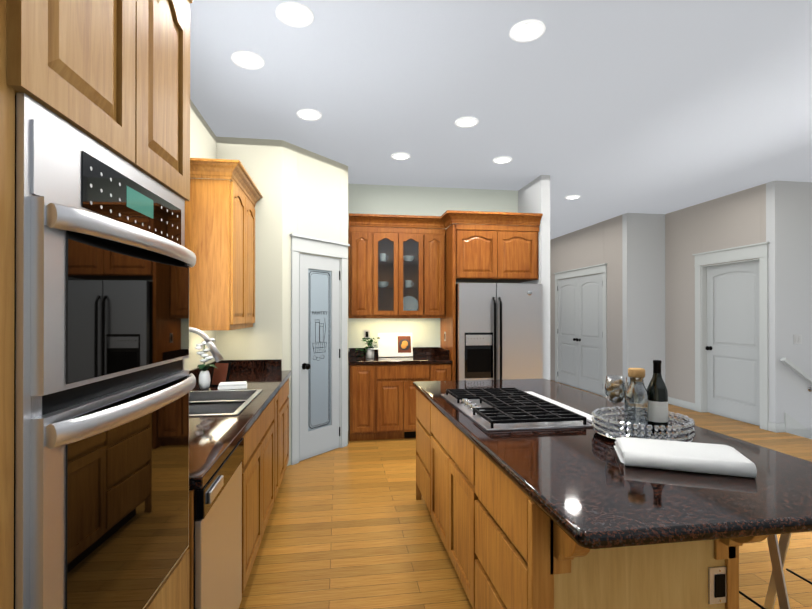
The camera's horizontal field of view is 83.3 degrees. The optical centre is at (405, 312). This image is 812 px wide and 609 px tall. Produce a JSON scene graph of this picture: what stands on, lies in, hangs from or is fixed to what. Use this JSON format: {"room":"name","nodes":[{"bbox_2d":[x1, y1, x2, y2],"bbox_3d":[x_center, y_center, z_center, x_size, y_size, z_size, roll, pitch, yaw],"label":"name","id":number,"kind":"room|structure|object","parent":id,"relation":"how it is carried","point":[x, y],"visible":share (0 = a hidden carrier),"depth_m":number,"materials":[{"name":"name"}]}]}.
{"room":"kitchen","nodes":[
{"label":"kitchen","id":0,"kind":"room"},
{"bbox_2d":[184,99,215,369],"bbox_3d":[-1.299,-0.096,0.752,0.120,3.080,9.900,0,0,-8],"label":"wall","id":1,"kind":"structure","parent":0,"point":[202,140],"depth_m":3.68,"materials":[{"name":"beige paint"}]},
{"bbox_2d":[189,361,213,381],"bbox_3d":[-1.524,0.483,2.777,0.020,0.105,2.825,0,0,-8],"label":"backsplash","id":2,"kind":"structure","parent":1,"relation":"attached to","point":[195,372],"depth_m":3.58,"materials":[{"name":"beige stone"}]},
{"bbox_2d":[185,178,254,329],"bbox_3d":[-1.504,-0.422,3.767,0.345,1.100,0.927,0,0,-8],"label":"upper cabinet","id":3,"kind":"object","parent":1,"relation":"attached to","point":[220,229],"visible":0.96,"depth_m":3.32,"materials":[{"name":"brown wood"}]},
{"bbox_2d":[190,158,262,207],"bbox_3d":[-1.466,-1.032,3.732,0.409,0.120,1.009,0,0,-8],"label":"crown molding","id":4,"kind":"structure","parent":3,"relation":"on","point":[235,172],"depth_m":3.30,"materials":[{"name":"brown wood"}]},
{"bbox_2d":[216,137,281,359],"bbox_3d":[-1.464,-0.085,4.307,0.594,3.080,0.120,0,0,-8],"label":"wall","id":5,"kind":"structure","parent":0,"point":[261,162],"depth_m":4.27,"materials":[{"name":"beige paint"}]},
{"bbox_2d":[221,359,281,371],"bbox_3d":[-1.444,0.487,4.233,0.565,0.105,0.020,0,0,-8],"label":"backsplash","id":6,"kind":"structure","parent":5,"relation":"attached to","point":[258,365],"depth_m":4.23,"materials":[{"name":"brown stone"}]},
{"bbox_2d":[282,140,349,465],"bbox_3d":[-0.926,-0.083,4.686,0.142,3.082,0.918,0,0,35],"label":"wall","id":7,"kind":"structure","parent":0,"point":[319,206],"depth_m":4.54,"materials":[{"name":"beige paint"}]},
{"bbox_2d":[299,254,339,460],"bbox_3d":[-0.862,0.433,4.682,0.107,2.029,0.572,0,0,35],"label":"door","id":8,"kind":"structure","parent":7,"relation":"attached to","point":[319,354],"depth_m":4.69,"materials":[{"name":"grey paint"}]},
{"bbox_2d":[348,184,517,347],"bbox_3d":[-0.185,-0.080,5.861,3.580,3.080,0.120,0,0,-8],"label":"wall","id":9,"kind":"structure","parent":0,"point":[398,200],"depth_m":5.84,"materials":[{"name":"white paint"}]},
{"bbox_2d":[364,330,369,337],"bbox_3d":[-0.492,0.269,5.749,0.070,0.114,0.008,0,0,-8],"label":"outlet","id":10,"kind":"object","parent":9,"relation":"attached to","point":[366,333],"visible":0.82,"depth_m":5.75,"materials":[{"name":"white plastic"}]},
{"bbox_2d":[349,347,438,356],"bbox_3d":[-0.145,0.492,5.790,1.147,0.105,0.020,0,0,-8],"label":"backsplash","id":11,"kind":"structure","parent":9,"relation":"attached to","point":[422,351],"depth_m":5.83,"materials":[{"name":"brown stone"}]},
{"bbox_2d":[348,226,444,317],"bbox_3d":[-0.120,-0.481,5.631,1.173,1.090,0.347,0,0,-8],"label":"upper cabinet","id":12,"kind":"object","parent":9,"relation":"attached to","point":[396,272],"visible":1,"depth_m":5.49,"materials":[{"name":"brown wood"}]},
{"bbox_2d":[349,210,542,228],"bbox_3d":[0.457,-1.092,5.353,2.231,0.130,0.410,0,0,-8],"label":"crown molding","id":13,"kind":"structure","parent":12,"relation":"on","point":[447,219],"depth_m":5.35,"materials":[{"name":"brown wood"}]},
{"bbox_2d":[439,347,448,358],"bbox_3d":[0.467,0.491,5.640,0.020,0.105,0.496,0,0,-8],"label":"backsplash","id":14,"kind":"structure","parent":9,"relation":"attached to","point":[443,352],"depth_m":5.56,"materials":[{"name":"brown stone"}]},
{"bbox_2d":[456,224,538,282],"bbox_3d":[1.030,-0.711,5.648,1.011,0.630,0.648,0,0,-8],"label":"upper cabinet","id":15,"kind":"object","parent":9,"relation":"attached to","point":[496,253],"visible":0.96,"depth_m":5.33,"materials":[{"name":"brown wood"}]},
{"bbox_2d":[189,0,811,239],"bbox_3d":[2.166,-1.687,3.848,13.500,0.120,15.000,0,0,-8],"label":"ceiling","id":16,"kind":"structure","parent":0,"point":[604,110],"depth_m":3.37,"materials":[{"name":"grey paint"}]},
{"bbox_2d":[231,51,263,68],"bbox_3d":[-1.015,-1.621,2.932,0.200,0.016,0.200,0,0,-8],"label":"recessed light","id":17,"kind":"object","parent":16,"relation":"in","point":[246,59],"visible":0.98,"depth_m":2.92,"materials":[{"name":"white"}]},
{"bbox_2d":[276,2,313,26],"bbox_3d":[-0.605,-1.623,2.487,0.200,0.016,0.200,0,0,-8],"label":"recessed light","id":18,"kind":"object","parent":16,"relation":"in","point":[294,14],"visible":1,"depth_m":2.48,"materials":[{"name":"white"}]},
{"bbox_2d":[297,109,321,120],"bbox_3d":[-0.789,-1.619,3.734,0.200,0.016,0.200,0,0,-8],"label":"recessed light","id":19,"kind":"object","parent":16,"relation":"in","point":[309,114],"visible":1,"depth_m":3.72,"materials":[{"name":"white"}]},
{"bbox_2d":[391,153,409,159],"bbox_3d":[-0.055,-1.616,4.712,0.200,0.016,0.200,0,0,-8],"label":"recessed light","id":20,"kind":"object","parent":16,"relation":"in","point":[400,156],"visible":1,"depth_m":4.70,"materials":[{"name":"white"}]},
{"bbox_2d":[455,117,477,127],"bbox_3d":[0.514,-1.618,3.876,0.200,0.016,0.200,0,0,-8],"label":"recessed light","id":21,"kind":"object","parent":16,"relation":"in","point":[464,122],"visible":0.96,"depth_m":3.87,"materials":[{"name":"white"}]},
{"bbox_2d":[493,157,511,163],"bbox_3d":[1.019,-1.615,4.830,0.200,0.016,0.200,0,0,-8],"label":"recessed light","id":22,"kind":"object","parent":16,"relation":"in","point":[500,160],"visible":0.98,"depth_m":4.83,"materials":[{"name":"white"}]},
{"bbox_2d":[510,20,544,41],"bbox_3d":[0.698,-1.622,2.630,0.200,0.016,0.200,0,0,-8],"label":"recessed light","id":23,"kind":"object","parent":16,"relation":"in","point":[526,30],"visible":1,"depth_m":2.62,"materials":[{"name":"white"}]},
{"bbox_2d":[565,195,579,198],"bbox_3d":[2.320,-1.611,6.357,0.200,0.016,0.200,0,0,-8],"label":"recessed light","id":24,"kind":"object","parent":16,"relation":"in","point":[572,197],"visible":1,"depth_m":6.34,"materials":[{"name":"white"}]},
{"bbox_2d":[239,380,811,608],"bbox_3d":[2.166,1.514,3.838,13.500,0.120,15.000,0,0,-8],"label":"floor","id":25,"kind":"structure","parent":0,"point":[350,525],"depth_m":2.87,"materials":[{"name":"brown wood"}]},
{"bbox_2d":[0,0,195,608],"bbox_3d":[-0.888,0.235,0.939,0.670,2.421,0.988,0,0,-8],"label":"oven cabinet","id":26,"kind":"object","parent":25,"relation":"on","point":[97,380],"visible":1,"depth_m":0.90,"materials":[{"name":"brown wood"}]},
{"bbox_2d":[187,438,243,608],"bbox_3d":[-0.989,1.010,1.760,0.590,0.875,0.661,0,0,-8],"label":"dishwasher","id":27,"kind":"object","parent":25,"relation":"on","point":[215,529],"visible":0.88,"depth_m":1.69,"materials":[{"name":"silver metal"}]},
{"bbox_2d":[189,415,253,489],"bbox_3d":[-1.061,0.552,1.884,0.676,0.040,0.923,0,0,-8],"label":"countertop","id":28,"kind":"structure","parent":27,"relation":"on","point":[214,441],"depth_m":1.90,"materials":[{"name":"brown stone"}]},
{"bbox_2d":[189,389,262,416],"bbox_3d":[-1.197,0.630,2.737,0.527,0.201,0.800,0,0,-8],"label":"double-bowl sink","id":29,"kind":"object","parent":28,"relation":"in","point":[219,403],"visible":0.35,"depth_m":2.75,"materials":[{"name":"silver metal"}]},
{"bbox_2d":[189,327,222,361],"bbox_3d":[-1.283,0.307,2.755,0.360,0.445,0.116,0,0,-8],"label":"faucet","id":30,"kind":"object","parent":29,"relation":"on","point":[214,351],"visible":0.27,"depth_m":2.73,"materials":[{"name":"silver metal"}]},
{"bbox_2d":[238,390,274,421],"bbox_3d":[-0.894,0.555,2.782,0.083,0.040,0.804,0,0,-8],"label":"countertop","id":31,"kind":"structure","parent":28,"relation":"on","point":[257,405],"depth_m":2.70,"materials":[{"name":"brown stone"}]},
{"bbox_2d":[242,423,273,592],"bbox_3d":[-1.172,1.100,2.614,0.665,0.700,1.078,0,0,-8],"label":"base cabinet","id":32,"kind":"object","parent":25,"relation":"on","point":[257,487],"visible":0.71,"depth_m":2.52,"materials":[{"name":"brown wood"}]},
{"bbox_2d":[242,398,273,467],"bbox_3d":[-0.864,0.665,2.661,0.041,0.170,1.078,0,0,-8],"label":"drawer front","id":33,"kind":"object","parent":32,"relation":"attached to","point":[255,433],"visible":0.44,"depth_m":2.54,"materials":[{"name":"brown wood"}]},
{"bbox_2d":[272,378,288,501],"bbox_3d":[-1.334,1.018,3.696,0.668,0.870,1.107,0,0,-8],"label":"base cabinet","id":34,"kind":"object","parent":25,"relation":"on","point":[280,421],"visible":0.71,"depth_m":3.61,"materials":[{"name":"brown wood"}]},
{"bbox_2d":[191,370,291,394],"bbox_3d":[-1.328,0.558,3.692,0.676,0.040,1.124,0,0,-8],"label":"countertop","id":35,"kind":"structure","parent":34,"relation":"on","point":[269,380],"depth_m":3.69,"materials":[{"name":"brown stone"}]},
{"bbox_2d":[195,338,216,389],"bbox_3d":[-1.399,0.357,3.209,0.158,0.358,0.150,0,0,-8],"label":"vase","id":36,"kind":"object","parent":35,"relation":"on","point":[204,380],"visible":0.88,"depth_m":3.19,"materials":[{"name":"white ceramic"}]},
{"bbox_2d":[210,361,230,386],"bbox_3d":[-1.354,0.448,3.353,0.130,0.182,0.083,0,0,12],"label":"cutting board","id":37,"kind":"object","parent":35,"relation":"on","point":[221,372],"visible":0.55,"depth_m":3.34,"materials":[{"name":"brown wood"}]},
{"bbox_2d":[218,381,246,389],"bbox_3d":[-1.236,0.518,3.262,0.190,0.038,0.130,0,0,-16],"label":"folded towel","id":38,"kind":"object","parent":35,"relation":"on","point":[232,385],"visible":0.98,"depth_m":3.21,"materials":[{"name":"white fabric"}]},
{"bbox_2d":[348,363,450,440],"bbox_3d":[-0.094,1.024,5.494,1.173,0.870,0.618,0,0,-8],"label":"base cabinet","id":39,"kind":"object","parent":25,"relation":"on","point":[381,402],"visible":0.67,"depth_m":5.18,"materials":[{"name":"brown wood"}]},
{"bbox_2d":[348,355,451,364],"bbox_3d":[-0.101,0.564,5.490,1.187,0.040,0.626,0,0,-8],"label":"countertop","id":40,"kind":"structure","parent":39,"relation":"on","point":[429,359],"depth_m":5.24,"materials":[{"name":"brown stone"}]},
{"bbox_2d":[355,337,379,358],"bbox_3d":[-0.459,0.418,5.495,0.305,0.252,0.209,0,0,-8],"label":"potted plant","id":41,"kind":"object","parent":40,"relation":"on","point":[369,350],"visible":1,"depth_m":5.46,"materials":[{"name":"green plant"}]},
{"bbox_2d":[378,333,412,356],"bbox_3d":[-0.132,0.397,5.670,0.430,0.294,0.109,0,0,-8],"label":"cookbook","id":42,"kind":"object","parent":40,"relation":"on","point":[395,345],"visible":0.94,"depth_m":5.67,"materials":[{"name":"white paper"}]},
{"bbox_2d":[416,389,427,506],"bbox_3d":[0.453,1.016,3.330,0.676,0.872,0.567,0,0,-8],"label":"base cabinet","id":43,"kind":"object","parent":25,"relation":"on","point":[421,402],"depth_m":3.32,"materials":[{"name":"brown wood"}]},
{"bbox_2d":[413,379,811,548],"bbox_3d":[0.783,0.554,2.423,1.110,0.040,2.540,0,0,-8],"label":"countertop","id":44,"kind":"structure","parent":43,"relation":"on","point":[585,488],"depth_m":1.41,"materials":[{"name":"brown stone"}]},
{"bbox_2d":[441,387,591,430],"bbox_3d":[0.552,0.513,2.554,0.523,0.042,0.938,0,0,-8],"label":"cooktop","id":45,"kind":"object","parent":44,"relation":"in","point":[498,409],"visible":1,"depth_m":2.34,"materials":[{"name":"silver metal"}]},
{"bbox_2d":[525,391,592,423],"bbox_3d":[0.864,0.527,2.605,0.088,0.016,0.885,0,0,-8],"label":"downdraft vent","id":46,"kind":"object","parent":44,"relation":"on","point":[587,416],"visible":0.38,"depth_m":2.53,"materials":[{"name":"silver metal"}]},
{"bbox_2d":[593,422,692,441],"bbox_3d":[1.012,0.522,1.967,0.380,0.022,0.380,0,0,-8],"label":"tray","id":47,"kind":"object","parent":44,"relation":"on","point":[626,434],"visible":0.19,"depth_m":1.93,"materials":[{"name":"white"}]},
{"bbox_2d":[591,408,600,425],"bbox_3d":[0.866,0.475,2.076,0.032,0.072,0.097,0,0,38],"label":"rail","id":48,"kind":"object","parent":47,"relation":"on","point":[598,411],"visible":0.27,"depth_m":2.08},
{"bbox_2d":[591,412,602,431],"bbox_3d":[0.831,0.475,1.988,0.033,0.072,0.096,0,0,6],"label":"rail","id":49,"kind":"object","parent":47,"relation":"on","point":[596,426],"visible":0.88,"depth_m":1.97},
{"bbox_2d":[600,406,615,421],"bbox_3d":[0.940,0.475,2.135,0.097,0.072,0.033,0,0,-23],"label":"rail","id":50,"kind":"object","parent":47,"relation":"on","point":[603,411],"visible":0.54,"depth_m":2.13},
{"bbox_2d":[600,417,619,437],"bbox_3d":[0.845,0.474,1.895,0.033,0.072,0.097,0,0,-23],"label":"rail","id":51,"kind":"object","parent":47,"relation":"on","point":[605,428],"visible":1,"depth_m":1.89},
{"bbox_2d":[605,375,624,427],"bbox_3d":[0.947,0.399,2.069,0.086,0.225,0.086,0,0,-8],"label":"glass","id":52,"kind":"object","parent":47,"relation":"on","point":[614,393],"visible":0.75,"depth_m":2.05,"materials":[{"name":"clear glass"}]},
{"bbox_2d":[615,406,636,421],"bbox_3d":[1.033,0.475,2.149,0.097,0.072,0.031,0,0,8],"label":"rail","id":53,"kind":"object","parent":47,"relation":"on","point":[619,413],"visible":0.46,"depth_m":2.15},
{"bbox_2d":[619,422,645,438],"bbox_3d":[0.904,0.474,1.821,0.097,0.072,0.032,0,0,36],"label":"rail","id":54,"kind":"object","parent":47,"relation":"on","point":[624,430],"visible":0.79,"depth_m":1.82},
{"bbox_2d":[625,377,644,425],"bbox_3d":[1.049,0.404,2.094,0.086,0.215,0.086,0,0,-8],"label":"empty wine glass","id":55,"kind":"object","parent":47,"relation":"on","point":[626,386],"visible":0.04,"depth_m":2.10,"materials":[{"name":"clear glass"}]},
{"bbox_2d":[624,368,648,431],"bbox_3d":[1.008,0.377,1.997,0.096,0.268,0.096,0,0,-8],"label":"carafe","id":56,"kind":"object","parent":47,"relation":"on","point":[637,375],"visible":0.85,"depth_m":1.98,"materials":[{"name":"clear glass"}]},
{"bbox_2d":[637,407,646,421],"bbox_3d":[1.122,0.475,2.113,0.096,0.072,0.033,0,0,37],"label":"rail","id":57,"kind":"object","parent":47,"relation":"on","point":[641,414],"depth_m":2.13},
{"bbox_2d":[647,360,667,429],"bbox_3d":[1.113,0.360,2.024,0.084,0.302,0.084,0,0,-8],"label":"wine bottle","id":58,"kind":"object","parent":47,"relation":"on","point":[658,400],"visible":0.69,"depth_m":1.99,"materials":[{"name":"black glass"}]},
{"bbox_2d":[646,425,672,440],"bbox_3d":[0.992,0.474,1.786,0.097,0.072,0.033,0,0,7],"label":"rail","id":59,"kind":"object","parent":47,"relation":"on","point":[669,427],"visible":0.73,"depth_m":1.78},
{"bbox_2d":[668,411,680,428],"bbox_3d":[1.180,0.475,2.041,0.030,0.072,0.097,0,0,-23],"label":"rail","id":60,"kind":"object","parent":47,"relation":"on","point":[672,417],"visible":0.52,"depth_m":2.02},
{"bbox_2d":[672,423,690,441],"bbox_3d":[1.085,0.474,1.800,0.097,0.072,0.031,0,0,-25],"label":"rail","id":61,"kind":"object","parent":47,"relation":"on","point":[685,434],"visible":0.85,"depth_m":1.79,"materials":[{"name":"silver metal"}]},
{"bbox_2d":[678,414,692,429],"bbox_3d":[1.195,0.474,1.946,0.030,0.072,0.097,0,0,6],"label":"rail","id":62,"kind":"object","parent":47,"relation":"on","point":[684,419],"visible":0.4,"depth_m":1.96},
{"bbox_2d":[687,419,695,438],"bbox_3d":[1.159,0.474,1.859,0.033,0.072,0.096,0,0,36],"label":"rail","id":63,"kind":"object","parent":47,"relation":"on","point":[691,423],"visible":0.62,"depth_m":1.84,"materials":[{"name":"silver metal"}]},
{"bbox_2d":[614,437,756,477],"bbox_3d":[0.972,0.507,1.628,0.400,0.049,0.257,0,0,18],"label":"folded towel","id":64,"kind":"object","parent":44,"relation":"on","point":[718,459],"visible":1,"depth_m":1.55,"materials":[{"name":"white fabric"}]},
{"bbox_2d":[440,224,455,380],"bbox_3d":[0.507,0.216,5.570,0.035,2.485,0.644,0,0,-8],"label":"panel","id":65,"kind":"object","parent":25,"relation":"on","point":[448,324],"visible":0.42,"depth_m":5.36,"materials":[{"name":"brown wood"}]},
{"bbox_2d":[428,401,467,596],"bbox_3d":[0.566,1.013,2.567,0.676,0.872,0.975,0,0,-8],"label":"base cabinet","id":66,"kind":"object","parent":25,"relation":"on","point":[447,446],"depth_m":2.49,"materials":[{"name":"brown wood"}]},
{"bbox_2d":[468,439,530,608],"bbox_3d":[0.684,1.011,1.773,0.676,0.872,0.630,0,0,-8],"label":"base cabinet","id":67,"kind":"object","parent":25,"relation":"on","point":[475,498],"depth_m":1.77,"materials":[{"name":"brown wood"}]},
{"bbox_2d":[528,500,768,608],"bbox_3d":[0.739,1.011,1.370,0.709,0.870,0.182,0,0,-8],"label":"island end panel","id":68,"kind":"object","parent":67,"relation":"attached to","point":[565,571],"visible":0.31,"depth_m":1.43,"materials":[{"name":"brown wood"}]},
{"bbox_2d":[708,566,725,603],"bbox_3d":[1.014,0.881,1.478,0.072,0.116,0.009,0,0,-8],"label":"outlet","id":69,"kind":"object","parent":68,"relation":"attached to","point":[716,585],"visible":1,"depth_m":1.47,"materials":[{"name":"white plastic"}]},
{"bbox_2d":[456,283,542,380],"bbox_3d":[1.041,0.561,5.552,0.996,1.795,0.813,0,0,-8],"label":"refrigerator","id":70,"kind":"object","parent":25,"relation":"on","point":[499,331],"visible":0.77,"depth_m":5.22,"materials":[{"name":"silver metal"}]},
{"bbox_2d":[739,533,811,608],"bbox_3d":[1.617,1.098,1.959,0.383,0.700,0.526,0,0,-8],"label":"bar stool","id":71,"kind":"object","parent":25,"relation":"on","point":[777,583],"visible":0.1,"depth_m":1.83,"materials":[{"name":"brown wood"}]},
{"bbox_2d":[518,175,549,379],"bbox_3d":[1.246,-0.074,8.044,0.110,3.080,5.420,0,0,-8],"label":"wall","id":72,"kind":"structure","parent":0,"point":[534,196],"depth_m":5.37,"materials":[{"name":"white paint"}]},
{"bbox_2d":[550,215,622,396],"bbox_3d":[3.325,-0.069,9.271,0.162,3.082,3.600,0,0,-8],"label":"wall","id":73,"kind":"structure","parent":0,"point":[612,327],"depth_m":8.07,"materials":[{"name":"beige paint"}]},
{"bbox_2d":[557,274,602,395],"bbox_3d":[3.324,0.385,8.850,0.110,2.160,1.678,0,0,-8],"label":"double door","id":74,"kind":"structure","parent":73,"relation":"in","point":[580,332],"depth_m":8.74,"materials":[{"name":"grey paint"}]},
{"bbox_2d":[622,213,664,392],"bbox_3d":[3.952,-0.075,7.484,0.800,3.080,0.120,0,0,-8],"label":"wall","id":75,"kind":"structure","parent":0,"point":[643,272],"depth_m":7.42,"materials":[{"name":"white paint"}]},
{"bbox_2d":[665,185,769,411],"bbox_3d":[4.412,-0.077,6.566,0.162,3.082,1.830,0,0,-8],"label":"wall","id":76,"kind":"structure","parent":0,"point":[685,328],"depth_m":6.79,"materials":[{"name":"beige paint"}]},
{"bbox_2d":[668,397,694,410],"bbox_3d":[4.278,1.409,7.136,0.015,0.110,0.625,0,0,-8],"label":"baseboard","id":77,"kind":"structure","parent":76,"relation":"attached to","point":[682,403],"depth_m":7.09,"materials":[{"name":"grey paint"}]},
{"bbox_2d":[705,260,759,425],"bbox_3d":[4.477,0.385,6.258,0.110,2.146,0.925,0,0,-8],"label":"door leaf","id":78,"kind":"structure","parent":76,"relation":"in","point":[733,371],"depth_m":6.26,"materials":[{"name":"grey paint"}]},
{"bbox_2d":[759,183,768,429],"bbox_3d":[4.546,-0.080,5.740,0.140,3.082,0.117,0,0,-8],"label":"wall","id":79,"kind":"structure","parent":0,"point":[763,338],"depth_m":5.72,"materials":[{"name":"beige paint"}]},
{"bbox_2d":[766,181,811,431],"bbox_3d":[6.570,1.420,5.946,4.170,6.080,0.120,0,0,-8],"label":"wall","id":80,"kind":"structure","parent":0,"point":[789,221],"depth_m":5.62,"materials":[{"name":"white paint"}]},
{"bbox_2d":[768,422,774,431],"bbox_3d":[4.502,1.404,5.622,0.015,0.110,0.085,0,0,-8],"label":"baseboard","id":81,"kind":"structure","parent":80,"relation":"attached to","point":[771,426],"depth_m":5.62,"materials":[{"name":"grey paint"}]},
{"bbox_2d":[775,423,784,432],"bbox_3d":[4.569,1.404,5.581,0.135,0.110,0.015,0,0,-8],"label":"baseboard","id":82,"kind":"structure","parent":80,"relation":"attached to","point":[779,427],"depth_m":5.57,"materials":[{"name":"grey paint"}]},
{"bbox_2d":[780,358,811,391],"bbox_3d":[5.940,1.520,5.741,2.830,1.958,0.100,0,0,-8],"label":"stair handrail","id":83,"kind":"object","parent":80,"relation":"attached to","point":[797,370],"visible":1,"depth_m":5.53,"materials":[{"name":"grey paint"}]},
{"bbox_2d":[794,335,801,343],"bbox_3d":[4.828,0.324,5.626,0.116,0.116,0.009,0,0,-8],"label":"light switch","id":84,"kind":"object","parent":80,"relation":"attached to","point":[797,339],"visible":1,"depth_m":5.62,"materials":[{"name":"white plastic"}]},
{"bbox_2d":[785,413,811,438],"bbox_3d":[6.312,2.748,5.327,3.240,3.060,1.008,0,0,-8],"label":"flight","id":85,"kind":"object","parent":80,"relation":"attached to","point":[793,426],"visible":0.21,"depth_m":5.60,"materials":[{"name":"white paint"}]}
]}

